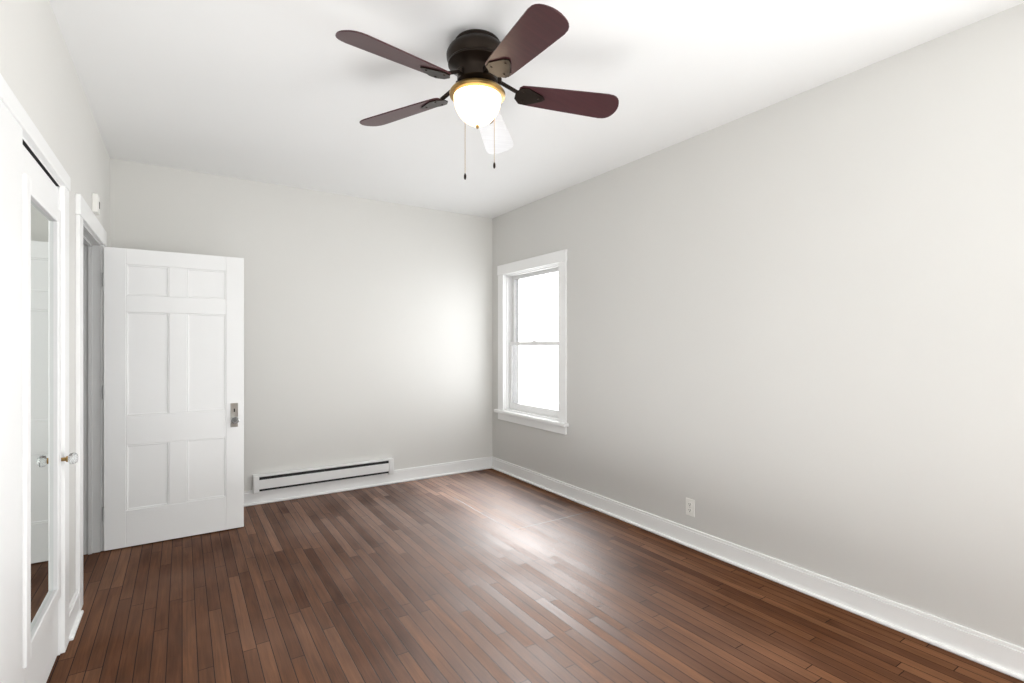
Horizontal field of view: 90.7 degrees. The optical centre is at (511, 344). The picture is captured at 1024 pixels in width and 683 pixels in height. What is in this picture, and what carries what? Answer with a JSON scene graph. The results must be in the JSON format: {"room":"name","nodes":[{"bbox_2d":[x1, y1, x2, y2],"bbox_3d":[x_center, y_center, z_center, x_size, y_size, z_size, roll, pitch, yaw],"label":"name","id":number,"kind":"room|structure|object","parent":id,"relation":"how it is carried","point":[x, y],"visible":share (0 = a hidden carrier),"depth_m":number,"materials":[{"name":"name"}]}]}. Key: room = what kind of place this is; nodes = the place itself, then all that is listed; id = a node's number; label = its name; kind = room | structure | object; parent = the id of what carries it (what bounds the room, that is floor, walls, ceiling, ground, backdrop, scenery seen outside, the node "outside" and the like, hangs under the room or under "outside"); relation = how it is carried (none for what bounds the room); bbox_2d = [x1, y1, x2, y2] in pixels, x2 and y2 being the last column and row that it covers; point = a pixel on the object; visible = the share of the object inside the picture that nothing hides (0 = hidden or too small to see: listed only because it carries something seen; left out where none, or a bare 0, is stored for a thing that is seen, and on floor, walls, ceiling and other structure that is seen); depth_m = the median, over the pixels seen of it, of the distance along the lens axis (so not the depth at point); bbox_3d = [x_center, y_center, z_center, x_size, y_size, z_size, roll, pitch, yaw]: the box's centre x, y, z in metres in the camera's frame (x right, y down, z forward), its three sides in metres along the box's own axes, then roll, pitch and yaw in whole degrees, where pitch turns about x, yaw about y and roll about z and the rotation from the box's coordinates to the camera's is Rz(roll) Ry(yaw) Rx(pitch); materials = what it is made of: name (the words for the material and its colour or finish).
{"room":"empty bedroom","nodes":[
{"label":"empty bedroom","id":0,"kind":"room"},
{"bbox_2d":[0,0,109,603],"bbox_3d":[-1.537,-0.017,1.415,0.130,2.750,5.550,0,0,-33],"label":"wall","id":1,"kind":"structure","parent":0,"point":[38,72],"depth_m":2.27,"materials":[{"name":"paint"}]},
{"bbox_2d":[23,145,77,682],"bbox_3d":[-1.778,0.333,1.933,0.107,2.026,0.684,0,0,-33],"label":"closet door","id":2,"kind":"structure","parent":1,"relation":"in","point":[42,459],"depth_m":1.92,"materials":[{"name":"paint"}]},
{"bbox_2d":[0,73,106,682],"bbox_3d":[-2.154,0.296,2.380,0.154,2.123,2.398,0,0,-33],"label":"door frame","id":3,"kind":"structure","parent":1,"relation":"attached to","point":[18,129],"depth_m":2.03,"materials":[{"name":"paint"}]},
{"bbox_2d":[69,590,83,640],"bbox_3d":[-2.105,1.296,2.434,0.033,0.125,0.289,0,0,-33],"label":"baseboard","id":4,"kind":"structure","parent":1,"relation":"attached to","point":[75,616],"depth_m":2.43,"materials":[{"name":"paint"}]},
{"bbox_2d":[92,193,99,214],"bbox_3d":[-2.511,-0.847,3.055,0.030,0.110,0.090,0,0,-33],"label":"detector","id":5,"kind":"object","parent":1,"relation":"attached to","point":[95,204],"visible":1,"depth_m":3.02,"materials":[{"name":"white plastic"}]},
{"bbox_2d":[102,247,243,550],"bbox_3d":[-2.335,0.353,3.529,0.822,1.985,0.220,0,0,-33],"label":"entry door","id":6,"kind":"structure","parent":1,"relation":"in","point":[173,392],"depth_m":3.50,"materials":[{"name":"paint"}]},
{"bbox_2d":[110,158,491,490],"bbox_3d":[-2.118,-0.017,4.439,4.800,2.750,0.150,0,0,-33],"label":"wall","id":7,"kind":"structure","parent":0,"point":[367,329],"depth_m":4.69,"materials":[{"name":"paint"}]},
{"bbox_2d":[252,457,393,493],"bbox_3d":[-1.673,1.179,4.599,1.220,0.149,0.068,0,0,-33],"label":"baseboard heater","id":8,"kind":"object","parent":7,"relation":"attached to","point":[265,482],"visible":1,"depth_m":4.54,"materials":[{"name":"white metal"}]},
{"bbox_2d":[244,457,488,506],"bbox_3d":[-1.619,1.296,4.654,3.270,0.125,0.033,0,0,-33],"label":"baseboard","id":9,"kind":"structure","parent":7,"relation":"attached to","point":[443,469],"depth_m":4.82,"materials":[{"name":"paint"}]},
{"bbox_2d":[46,468,1023,682],"bbox_3d":[-0.561,1.388,2.051,4.800,0.061,5.850,0,0,-33],"label":"floor","id":10,"kind":"structure","parent":0,"point":[491,575],"depth_m":2.60,"materials":[{"name":"brown wood"}]},
{"bbox_2d":[49,0,1023,217],"bbox_3d":[-0.561,-1.442,2.051,4.800,0.100,5.850,0,0,-33],"label":"ceiling","id":11,"kind":"structure","parent":0,"point":[292,93],"depth_m":2.65,"materials":[{"name":"paint"}]},
{"bbox_2d":[335,4,618,179],"bbox_3d":[-0.152,-1.067,2.291,1.293,0.651,1.273,0,0,-33],"label":"ceiling fan","id":12,"kind":"object","parent":11,"relation":"attached to","point":[482,63],"visible":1,"depth_m":2.24,"materials":[{"name":"brown wood"}]},
{"bbox_2d":[492,3,1023,647],"bbox_3d":[1.374,-0.017,3.313,0.180,2.750,5.550,0,0,-33],"label":"wall","id":13,"kind":"structure","parent":0,"point":[796,329],"depth_m":2.68,"materials":[{"name":"paint"}]},
{"bbox_2d":[494,249,568,434],"bbox_3d":[0.229,-0.022,5.019,0.235,1.650,1.200,0,0,-33],"label":"window unit","id":14,"kind":"structure","parent":13,"relation":"in","point":[532,341],"depth_m":5.04,"materials":[{"name":"paint"}]},
{"bbox_2d":[686,498,694,516],"bbox_3d":[1.199,1.096,3.408,0.009,0.114,0.070,0,0,-33],"label":"duplex electrical outlet","id":15,"kind":"object","parent":13,"relation":"attached to","point":[690,507],"visible":1,"depth_m":3.40,"materials":[{"name":"white plastic"}]},
{"bbox_2d":[489,456,1023,680],"bbox_3d":[1.285,1.296,3.255,0.033,0.125,5.550,0,0,-33],"label":"baseboard","id":16,"kind":"structure","parent":13,"relation":"attached to","point":[999,655],"depth_m":2.72,"materials":[{"name":"paint"}]}
]}

